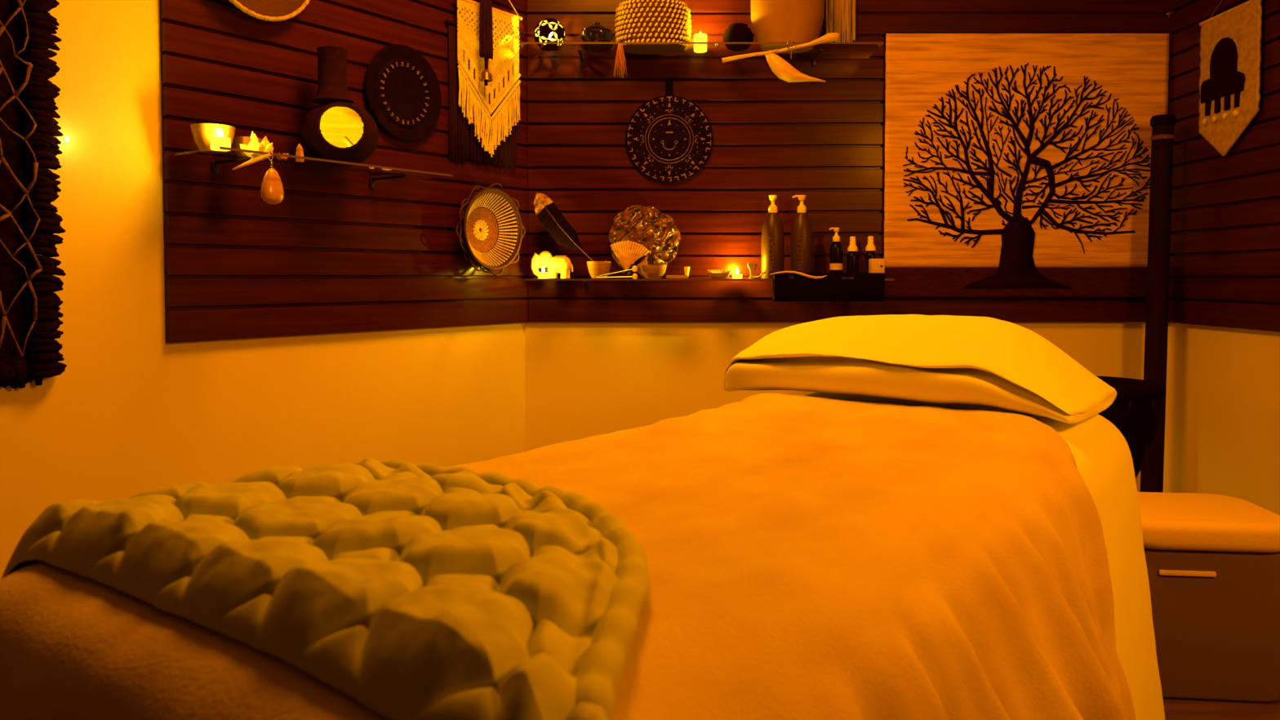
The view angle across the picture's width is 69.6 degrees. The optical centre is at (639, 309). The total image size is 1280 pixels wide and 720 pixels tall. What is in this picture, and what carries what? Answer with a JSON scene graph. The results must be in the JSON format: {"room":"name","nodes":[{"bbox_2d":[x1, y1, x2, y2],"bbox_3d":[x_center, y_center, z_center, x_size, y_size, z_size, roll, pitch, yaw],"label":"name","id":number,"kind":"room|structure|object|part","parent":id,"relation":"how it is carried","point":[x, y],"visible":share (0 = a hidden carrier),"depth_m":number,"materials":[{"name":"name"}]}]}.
{"room":"spa","nodes":[
{"label":"spa","id":0,"kind":"room"},
{"bbox_2d":[0,0,524,579],"bbox_3d":[-1.581,-0.359,1.680,0.100,2.500,3.900,1,2,35],"label":"wall","id":1,"kind":"structure","parent":0,"point":[131,411],"depth_m":2.19,"materials":[{"name":"beige paint"}]},
{"bbox_2d":[0,0,66,388],"bbox_3d":[-1.437,-0.439,1.757,0.054,1.229,0.620,1,2,35],"label":"wall hanging","id":2,"kind":"object","parent":1,"relation":"attached to","point":[29,313],"depth_m":1.95,"materials":[{"name":"fabric"}]},
{"bbox_3d":[-1.427,-0.455,1.736,0.012,1.139,0.532,1,2,35],"label":"net cord","id":3,"kind":"part","parent":2,"relation":"part of","materials":[{"name":"brown fabric"}]},
{"bbox_2d":[160,0,528,342],"bbox_3d":[-0.767,-0.641,2.707,0.019,1.408,1.267,1,2,36],"label":"panel","id":4,"kind":"object","parent":1,"relation":"attached to","point":[339,253],"visible":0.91,"depth_m":2.51,"materials":[{"name":"brown wood"}]},
{"bbox_2d":[228,0,310,21],"bbox_3d":[-0.971,-0.891,2.344,0.052,0.312,0.313,1,2,35],"label":"basket tray","id":5,"kind":"object","parent":4,"relation":"attached to","point":[265,10],"visible":1,"depth_m":2.38,"materials":[{"name":"wicker"}]},
{"bbox_2d":[170,146,453,187],"bbox_3d":[-0.830,-0.361,2.420,0.222,0.033,0.700,1,2,36],"label":"glass shelf","id":6,"kind":"object","parent":4,"relation":"attached to","point":[373,175],"visible":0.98,"depth_m":2.44,"materials":[{"name":"brown"}]},
{"bbox_2d":[190,123,235,154],"bbox_3d":[-1.009,-0.401,2.179,0.098,0.062,0.098,0,2,0],"label":"bowl","id":7,"kind":"object","parent":6,"relation":"on","point":[202,133],"visible":0.84,"depth_m":2.14,"materials":[{"name":"brown ceramic"}]},
{"bbox_2d":[210,128,231,151],"bbox_3d":[-0.970,-0.393,2.131,0.043,0.050,0.043,0,2,0],"label":"tealight","id":8,"kind":"object","parent":6,"relation":"on","point":[220,141],"visible":0.92,"depth_m":2.12,"materials":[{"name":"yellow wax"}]},
{"bbox_2d":[232,136,261,157],"bbox_3d":[-0.969,-0.397,2.271,0.066,0.048,0.066,0,2,0],"label":"bowl","id":9,"kind":"object","parent":6,"relation":"on","point":[237,140],"visible":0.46,"depth_m":2.24,"materials":[{"name":"brown ceramic"}]},
{"bbox_2d":[231,153,270,170],"bbox_3d":[-0.892,-0.339,2.119,0.019,0.048,0.094,1,2,29],"label":"wooden stick","id":10,"kind":"object","parent":6,"relation":"attached to","point":[255,159],"visible":1,"depth_m":2.11,"materials":[{"name":"brown wood"}]},
{"bbox_2d":[239,130,273,160],"bbox_3d":[-0.929,-0.398,2.256,0.076,0.069,0.077,0,2,0],"label":"cluster","id":11,"kind":"object","parent":6,"relation":"on","point":[254,144],"visible":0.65,"depth_m":2.23,"materials":[{"name":"beige stone"}]},
{"bbox_2d":[260,150,284,204],"bbox_3d":[-0.862,-0.309,2.158,0.031,0.128,0.057,1,2,35],"label":"pendant","id":12,"kind":"object","parent":6,"relation":"hanging from","point":[272,192],"visible":1,"depth_m":2.15,"materials":[{"name":"orange stone"}]},
{"bbox_2d":[275,152,288,160],"bbox_3d":[-0.897,-0.382,2.311,0.029,0.021,0.021,-1,2,-35],"label":"cluster","id":13,"kind":"object","parent":6,"relation":"on","point":[279,157],"visible":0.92,"depth_m":2.31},
{"bbox_2d":[294,143,303,162],"bbox_3d":[-0.869,-0.399,2.350,0.024,0.048,0.021,0,2,0],"label":"crystal","id":14,"kind":"object","parent":6,"relation":"on","point":[299,151],"visible":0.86,"depth_m":2.34},
{"bbox_2d":[301,46,378,167],"bbox_3d":[-0.799,-0.533,2.457,0.196,0.304,0.196,0,2,-11],"label":"lantern","id":15,"kind":"object","parent":6,"relation":"on","point":[337,128],"visible":0.97,"depth_m":2.41,"materials":[{"name":"metal"}]},
{"bbox_2d":[364,44,441,142],"bbox_3d":[-0.706,-0.644,2.754,0.022,0.286,0.286,1,2,35],"label":"plate","id":16,"kind":"object","parent":4,"relation":"attached to","point":[402,91],"visible":1,"depth_m":2.75,"materials":[{"name":"brown wood"}]},
{"bbox_2d":[444,19,516,169],"bbox_3d":[-0.513,-0.691,3.028,0.014,0.444,0.322,1,2,35],"label":"wall hanging","id":17,"kind":"object","parent":4,"relation":"hanging from","point":[459,149],"visible":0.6,"depth_m":2.96,"materials":[{"name":"brown fabric"}]},
{"bbox_3d":[-0.513,-0.906,3.020,0.013,0.014,0.322,1,2,35],"label":"hanging rod","id":18,"kind":"part","parent":17,"relation":"part of","materials":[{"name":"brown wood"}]},
{"bbox_2d":[456,0,522,157],"bbox_3d":[-0.496,-0.822,3.022,0.029,0.643,0.306,1,2,36],"label":"macrame hanging","id":19,"kind":"object","parent":4,"relation":"hanging from","point":[505,60],"visible":0.95,"depth_m":3.02,"materials":[{"name":"fabric"}]},
{"bbox_2d":[479,0,493,85],"bbox_3d":[-0.491,-0.896,2.941,0.041,0.366,0.047,0,2,-3],"label":"bell","id":20,"kind":"object","parent":19,"relation":"hanging from","point":[486,31],"visible":1,"depth_m":2.93,"materials":[{"name":"gold metal"}]},
{"bbox_3d":[-0.491,-0.793,2.943,0.017,0.063,0.017,0,2,13],"label":"cord","id":21,"kind":"part","parent":20,"relation":"part of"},
{"bbox_3d":[-0.490,-0.769,3.019,0.013,0.306,0.289,1,2,35],"label":"rib cord","id":22,"kind":"part","parent":19,"relation":"part of","materials":[{"name":"fabric"}]},
{"bbox_3d":[-0.493,-0.985,3.015,0.011,0.012,0.306,1,2,35],"label":"hanging rod","id":23,"kind":"part","parent":19,"relation":"part of","materials":[{"name":"brown wood"}]},
{"bbox_3d":[-0.500,-1.064,3.016,0.020,0.158,0.292,1,2,36],"label":"hanging cord","id":24,"kind":"part","parent":19,"relation":"part of","materials":[{"name":"fabric"}]},
{"bbox_2d":[455,182,525,275],"bbox_3d":[-0.500,-0.260,3.009,0.082,0.304,0.300,1,2,36],"label":"decorative plate","id":25,"kind":"object","parent":4,"relation":"hanging from","point":[491,226],"visible":1,"depth_m":3.03,"materials":[{"name":"beige wicker"}]},
{"bbox_2d":[524,11,1171,492],"bbox_3d":[0.723,-0.415,3.288,2.461,2.500,0.100,0,2,0],"label":"wall","id":26,"kind":"structure","parent":0,"point":[583,380],"depth_m":3.26,"materials":[{"name":"beige paint"}]},
{"bbox_2d":[524,13,528,300],"bbox_3d":[-0.398,-0.659,3.223,0.014,1.406,0.009,0,2,0],"label":"trim","id":27,"kind":"structure","parent":26,"relation":"attached to","point":[526,14],"depth_m":3.23,"materials":[{"name":"brown wood"}]},
{"bbox_2d":[527,0,1168,321],"bbox_3d":[0.721,-0.659,3.219,2.224,1.408,0.019,0,2,0],"label":"panel","id":28,"kind":"object","parent":26,"relation":"attached to","point":[823,142],"visible":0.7,"depth_m":3.21,"materials":[{"name":"brown wood"}]},
{"bbox_2d":[625,79,713,183],"bbox_3d":[0.102,-0.618,3.200,0.306,0.362,0.016,0,2,0],"label":"disc","id":29,"kind":"object","parent":28,"relation":"attached to","point":[669,138],"visible":1,"depth_m":3.20,"materials":[{"name":"brown wood"}]},
{"bbox_2d":[520,42,883,66],"bbox_3d":[0.201,-0.856,3.100,1.184,0.033,0.202,0,2,0],"label":"glass shelf","id":30,"kind":"object","parent":28,"relation":"attached to","point":[818,55],"visible":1,"depth_m":3.16,"materials":[{"name":"brown"}]},
{"bbox_2d":[533,17,565,51],"bbox_3d":[-0.303,-0.920,3.090,0.106,0.106,0.106,-1,2,-20],"label":"lantern","id":31,"kind":"object","parent":30,"relation":"on","point":[545,31],"visible":0.98,"depth_m":3.06,"materials":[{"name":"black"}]},
{"bbox_2d":[580,22,613,52],"bbox_3d":[-0.146,-0.918,3.100,0.110,0.091,0.110,0,2,0],"label":"lidded pot","id":32,"kind":"object","parent":30,"relation":"on","point":[596,33],"visible":0.94,"depth_m":3.06,"materials":[{"name":"black ceramic"}]},
{"bbox_3d":[-0.146,-0.948,3.099,0.100,0.032,0.100,0,2,0],"label":"lid","id":33,"kind":"part","parent":32,"relation":"part of","materials":[{"name":"black ceramic"}]},
{"bbox_2d":[613,0,691,78],"bbox_3d":[0.043,-0.888,3.084,0.260,0.273,0.218,0,2,0],"label":"basket","id":34,"kind":"object","parent":30,"relation":"on","point":[636,20],"visible":0.96,"depth_m":3.04,"materials":[{"name":"brown wicker"}]},
{"bbox_3d":[-0.047,-0.882,3.015,0.021,0.042,0.076,2,3,41],"label":"tassel cord","id":35,"kind":"part","parent":34,"relation":"part of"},
{"bbox_3d":[0.201,-0.870,3.100,1.184,0.006,0.200,0,2,0],"label":"glass pane","id":36,"kind":"part","parent":30,"relation":"part of","materials":[{"name":"clear glass"}]},
{"bbox_2d":[693,31,706,53],"bbox_3d":[0.205,-0.907,3.125,0.045,0.066,0.045,0,2,0],"label":"pillar candle","id":37,"kind":"object","parent":30,"relation":"on","point":[698,37],"visible":0.98,"depth_m":3.11,"materials":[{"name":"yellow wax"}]},
{"bbox_2d":[722,22,753,51],"bbox_3d":[0.330,-0.913,3.100,0.104,0.080,0.104,0,2,0],"label":"round pot","id":38,"kind":"object","parent":30,"relation":"on","point":[738,32],"visible":0.98,"depth_m":3.06,"materials":[{"name":"black ceramic"}]},
{"bbox_2d":[721,32,839,82],"bbox_3d":[0.450,-0.806,2.959,0.374,0.155,0.062,0,2,0],"label":"bird","id":39,"kind":"object","parent":30,"relation":"hanging from","point":[784,71],"visible":1,"depth_m":2.94},
{"bbox_2d":[750,0,824,53],"bbox_3d":[0.496,-1.030,3.101,0.248,0.315,0.169,0,2,0],"label":"pot","id":40,"kind":"object","parent":30,"relation":"on","point":[772,20],"visible":0.86,"depth_m":3.04,"materials":[{"name":"white ceramic"}]},
{"bbox_2d":[524,278,894,288],"bbox_3d":[0.229,-0.087,3.132,1.219,0.033,0.192,0,2,0],"label":"glass shelf","id":41,"kind":"object","parent":28,"relation":"attached to","point":[586,281],"visible":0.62,"depth_m":3.04,"materials":[{"name":"brown"}]},
{"bbox_2d":[537,266,548,278],"bbox_3d":[-0.321,-0.123,3.060,0.034,0.042,0.034,0,2,0],"label":"tealight","id":42,"kind":"object","parent":41,"relation":"on","point":[543,274],"visible":1,"depth_m":3.05,"materials":[{"name":"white wax"}]},
{"bbox_2d":[530,250,573,278],"bbox_3d":[-0.299,-0.151,3.132,0.144,0.094,0.068,0,2,0],"label":"elephant figurine","id":43,"kind":"object","parent":41,"relation":"on","point":[562,264],"visible":0.95,"depth_m":3.11,"materials":[{"name":"white ceramic"}]},
{"bbox_2d":[586,261,611,278],"bbox_3d":[-0.138,-0.131,3.097,0.082,0.058,0.082,0,2,0],"label":"wooden cup","id":44,"kind":"object","parent":41,"relation":"on","point":[596,268],"visible":0.92,"depth_m":3.07,"materials":[{"name":"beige wood"}]},
{"bbox_3d":[-0.124,-0.147,3.096,0.030,0.032,0.028,0,2,0],"label":"bundle","id":45,"kind":"object","parent":44,"relation":"in","visible":0},
{"bbox_2d":[533,192,593,261],"bbox_3d":[-0.238,-0.261,3.115,0.252,0.271,0.018,0,2,12],"label":"feather","id":46,"kind":"object","parent":45,"relation":"on","point":[545,210],"visible":1,"depth_m":3.12,"materials":[{"name":"black"}]},
{"bbox_2d":[596,273,637,279],"bbox_3d":[-0.076,-0.107,3.041,0.135,0.021,0.017,0,2,0],"label":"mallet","id":47,"kind":"object","parent":41,"relation":"on","point":[634,276],"visible":1,"depth_m":3.04,"materials":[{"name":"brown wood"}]},
{"bbox_3d":[-0.080,-0.105,3.041,0.127,0.007,0.005,0,2,0],"label":"rod","id":48,"kind":"part","parent":47,"relation":"part of","materials":[{"name":"beige wood"}]},
{"bbox_2d":[599,265,637,276],"bbox_3d":[-0.072,-0.126,3.042,0.127,0.037,0.017,0,2,0],"label":"wand","id":49,"kind":"object","parent":47,"relation":"on","point":[634,268],"visible":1,"depth_m":3.04,"materials":[{"name":"beige wood"}]},
{"bbox_3d":[-0.076,-0.121,3.043,0.119,0.028,0.005,0,2,0],"label":"rod","id":50,"kind":"part","parent":49,"relation":"part of","materials":[{"name":"beige wood"}]},
{"bbox_2d":[608,204,680,278],"bbox_3d":[0.016,-0.232,3.159,0.250,0.254,0.096,0,2,0],"label":"decorative plate","id":51,"kind":"object","parent":41,"relation":"on","point":[661,236],"visible":0.95,"depth_m":3.16,"materials":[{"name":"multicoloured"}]},
{"bbox_2d":[640,264,666,278],"bbox_3d":[0.044,-0.125,3.072,0.092,0.046,0.092,0,2,0],"label":"wooden bowl","id":52,"kind":"object","parent":41,"relation":"on","point":[649,271],"visible":1,"depth_m":3.04,"materials":[{"name":"brown wood"}]},
{"bbox_2d":[666,275,688,279],"bbox_3d":[0.123,-0.107,3.068,0.072,0.012,0.050,0,2,0],"label":"wooden dish","id":53,"kind":"object","parent":41,"relation":"on","point":[668,277],"visible":1,"depth_m":3.04,"materials":[{"name":"brown wood"}]},
{"bbox_2d":[684,266,689,275],"bbox_3d":[0.159,-0.124,3.118,0.022,0.042,0.023,0,2,0],"label":"shard","id":54,"kind":"object","parent":53,"relation":"on","point":[686,269],"visible":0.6,"depth_m":3.11,"materials":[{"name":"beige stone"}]},
{"bbox_3d":[0.229,-0.100,3.132,1.219,0.006,0.190,0,2,0],"label":"glass pane","id":55,"kind":"part","parent":41,"relation":"part of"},
{"bbox_2d":[707,269,730,278],"bbox_3d":[0.264,-0.117,3.083,0.077,0.031,0.077,0,2,0],"label":"bowl","id":56,"kind":"object","parent":41,"relation":"on","point":[713,275],"visible":1,"depth_m":3.06,"materials":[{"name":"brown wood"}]},
{"bbox_2d":[732,267,742,278],"bbox_3d":[0.334,-0.124,3.163,0.035,0.038,0.035,0,2,0],"label":"tealight","id":57,"kind":"object","parent":41,"relation":"on","point":[736,275],"visible":0.94,"depth_m":3.15,"materials":[{"name":"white wax"}]},
{"bbox_2d":[747,261,757,279],"bbox_3d":[0.379,-0.131,3.097,0.035,0.058,0.035,0,2,0],"label":"stopper","id":58,"kind":"object","parent":41,"relation":"on","point":[752,265],"visible":0.89,"depth_m":3.09,"materials":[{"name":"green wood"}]},
{"bbox_2d":[749,272,765,278],"bbox_3d":[0.389,-0.112,3.058,0.053,0.021,0.009,0,2,7],"label":"metal hook","id":59,"kind":"object","parent":41,"relation":"on","point":[762,273],"visible":1,"depth_m":3.06,"materials":[{"name":"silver metal"}]},
{"bbox_2d":[761,194,784,278],"bbox_3d":[0.453,-0.247,3.143,0.077,0.285,0.077,0,2,0],"label":"pump bottle","id":60,"kind":"object","parent":41,"relation":"on","point":[772,232],"visible":0.98,"depth_m":3.11,"materials":[{"name":"brown"}]},
{"bbox_2d":[790,195,813,272],"bbox_3d":[0.551,-0.247,3.143,0.077,0.285,0.077,0,2,0],"label":"pump bottle","id":61,"kind":"object","parent":41,"relation":"on","point":[801,233],"visible":0.97,"depth_m":3.12,"materials":[{"name":"brown"}]},
{"bbox_2d":[828,227,842,272],"bbox_3d":[0.666,-0.190,3.125,0.044,0.173,0.044,1,2,30],"label":"pump bottle","id":62,"kind":"object","parent":41,"relation":"on","point":[836,247],"visible":0.91,"depth_m":3.11,"materials":[{"name":"black plastic"}]},
{"bbox_2d":[846,236,858,272],"bbox_3d":[0.721,-0.175,3.126,0.039,0.143,0.039,0,2,0],"label":"spray bottle","id":63,"kind":"object","parent":41,"relation":"on","point":[852,257],"visible":0.91,"depth_m":3.11,"materials":[{"name":"black"}]},
{"bbox_2d":[864,235,876,272],"bbox_3d":[0.787,-0.176,3.146,0.039,0.145,0.039,0,2,0],"label":"spray bottle","id":64,"kind":"object","parent":41,"relation":"on","point":[870,247],"visible":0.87,"depth_m":3.13,"materials":[{"name":"black plastic"}]},
{"bbox_2d":[868,258,884,272],"bbox_3d":[0.791,-0.136,3.082,0.045,0.066,0.041,0,2,0],"label":"box","id":65,"kind":"object","parent":41,"relation":"on","point":[875,265],"visible":0.68,"depth_m":3.06,"materials":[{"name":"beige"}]},
{"bbox_2d":[772,272,884,302],"bbox_3d":[0.616,-0.072,3.014,0.358,0.093,0.040,0,2,0],"label":"tray","id":66,"kind":"object","parent":28,"relation":"attached to","point":[835,286],"visible":1,"depth_m":2.99,"materials":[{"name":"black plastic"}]},
{"bbox_2d":[769,271,826,279],"bbox_3d":[0.514,-0.111,2.988,0.185,0.027,0.010,0,2,0],"label":"stick","id":67,"kind":"object","parent":66,"relation":"on","point":[781,272],"visible":1,"depth_m":2.98,"materials":[{"name":"brown wood"}]},
{"bbox_2d":[826,0,856,42],"bbox_3d":[0.694,-1.077,3.180,0.120,0.319,0.019,0,2,0],"label":"books","id":68,"kind":"object","parent":28,"relation":"hanging from","point":[843,9],"visible":0.8,"depth_m":3.18,"materials":[{"name":"paper"}]},
{"bbox_2d":[884,31,1169,297],"bbox_3d":[1.339,-0.499,3.200,0.980,0.918,0.019,0,2,0],"label":"picture","id":69,"kind":"object","parent":28,"relation":"attached to","point":[1017,164],"visible":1,"depth_m":3.20,"materials":[{"name":"brown wood"}]},
{"bbox_3d":[1.337,-0.952,3.188,0.974,0.012,0.011,0,2,0],"label":"hanging rod","id":70,"kind":"part","parent":69,"relation":"part of","materials":[{"name":"brown wood"}]},
{"bbox_2d":[1162,697,1279,719],"bbox_3d":[-0.409,0.961,0.859,4.727,0.080,5.050,0,2,0],"label":"floor","id":71,"kind":"structure","parent":0,"point":[1175,708],"depth_m":2.02,"materials":[{"name":"brown wood"}]},
{"bbox_2d":[1095,375,1166,478],"bbox_3d":[1.285,0.532,2.640,0.376,0.652,0.376,-1,2,-17],"label":"chair","id":72,"kind":"object","parent":71,"relation":"on","point":[1135,411],"visible":0.23,"depth_m":2.47,"materials":[{"name":"black"}]},
{"bbox_3d":[1.285,0.371,2.635,0.375,0.288,0.366,-1,2,-17],"label":"tension cord","id":73,"kind":"part","parent":72,"relation":"part of","materials":[{"name":"black fabric"}]},
{"bbox_2d":[1139,114,1176,492],"bbox_3d":[1.733,0.098,3.090,0.090,1.488,0.076,0,2,0],"label":"wooden pole","id":74,"kind":"object","parent":71,"relation":"on","point":[1162,136],"visible":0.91,"depth_m":3.06,"materials":[{"name":"brown wood"}]},
{"bbox_2d":[1137,491,1279,702],"bbox_3d":[1.285,0.670,2.195,0.400,0.406,0.320,0,2,6],"label":"storage bench","id":75,"kind":"object","parent":71,"relation":"on","point":[1213,561],"visible":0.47,"depth_m":2.05,"materials":[{"name":"brown wood"}]},
{"bbox_3d":[1.220,0.589,2.054,0.120,0.012,0.008,0,2,6],"label":"handle","id":76,"kind":"part","parent":75,"relation":"part of","materials":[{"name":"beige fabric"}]},
{"bbox_3d":[1.285,0.500,2.189,0.400,0.066,0.320,0,2,6],"label":"lid","id":77,"kind":"part","parent":75,"relation":"part of","materials":[{"name":"beige fabric"}]},
{"bbox_3d":[0.167,0.567,1.248,0.631,0.680,1.465,1,2,35],"label":"massage table","id":78,"kind":"object","parent":71,"relation":"on","visible":0},
{"bbox_2d":[0,392,1135,719],"bbox_3d":[0.146,0.535,1.064,0.956,0.704,1.362,1,2,35],"label":"blanket","id":79,"kind":"object","parent":78,"relation":"on","point":[809,557],"visible":0.74,"depth_m":0.81,"materials":[{"name":"white fabric"}]},
{"bbox_2d":[0,457,650,719],"bbox_3d":[-0.226,0.332,0.786,0.731,0.353,0.386,1,2,35],"label":"quilt","id":80,"kind":"object","parent":79,"relation":"on","point":[418,591],"visible":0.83,"depth_m":0.62,"materials":[{"name":"grey fabric"}]},
{"bbox_2d":[804,391,1165,719],"bbox_3d":[0.477,0.497,1.649,0.766,0.622,0.690,1,2,35],"label":"sheet","id":81,"kind":"object","parent":78,"relation":"on","point":[1102,455],"visible":0.26,"depth_m":1.56,"materials":[{"name":"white fabric"}]},
{"bbox_2d":[723,314,1116,423],"bbox_3d":[0.559,0.094,1.823,0.658,0.168,0.499,1,2,35],"label":"pillow","id":82,"kind":"object","parent":81,"relation":"on","point":[986,361],"visible":1,"depth_m":1.65,"materials":[{"name":"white fabric"}]},
{"bbox_2d":[1163,12,1279,515],"bbox_3d":[1.904,-0.329,0.814,0.100,2.500,4.850,0,2,0],"label":"wall","id":83,"kind":"structure","parent":0,"point":[1222,419],"depth_m":2.93,"materials":[{"name":"beige paint"}]},
{"bbox_2d":[1168,0,1279,332],"bbox_3d":[1.843,-0.630,2.409,0.019,1.408,1.600,0,2,0],"label":"panel","id":84,"kind":"object","parent":83,"relation":"attached to","point":[1224,254],"visible":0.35,"depth_m":2.89,"materials":[{"name":"brown wood"}]},
{"bbox_2d":[1198,0,1262,156],"bbox_3d":[1.815,-0.741,2.844,0.026,0.532,0.306,0,2,0],"label":"wall hanging","id":85,"kind":"object","parent":84,"relation":"attached to","point":[1229,81],"depth_m":2.83,"materials":[{"name":"fabric"}]},
{"bbox_3d":[1.823,-0.963,2.836,0.010,0.088,0.225,0,2,0],"label":"hanging cord","id":86,"kind":"part","parent":85,"relation":"part of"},
{"bbox_3d":[1.820,-0.919,2.837,0.011,0.012,0.307,0,2,0],"label":"hanging rod","id":87,"kind":"part","parent":85,"relation":"part of","materials":[{"name":"brown wood"}]}
]}

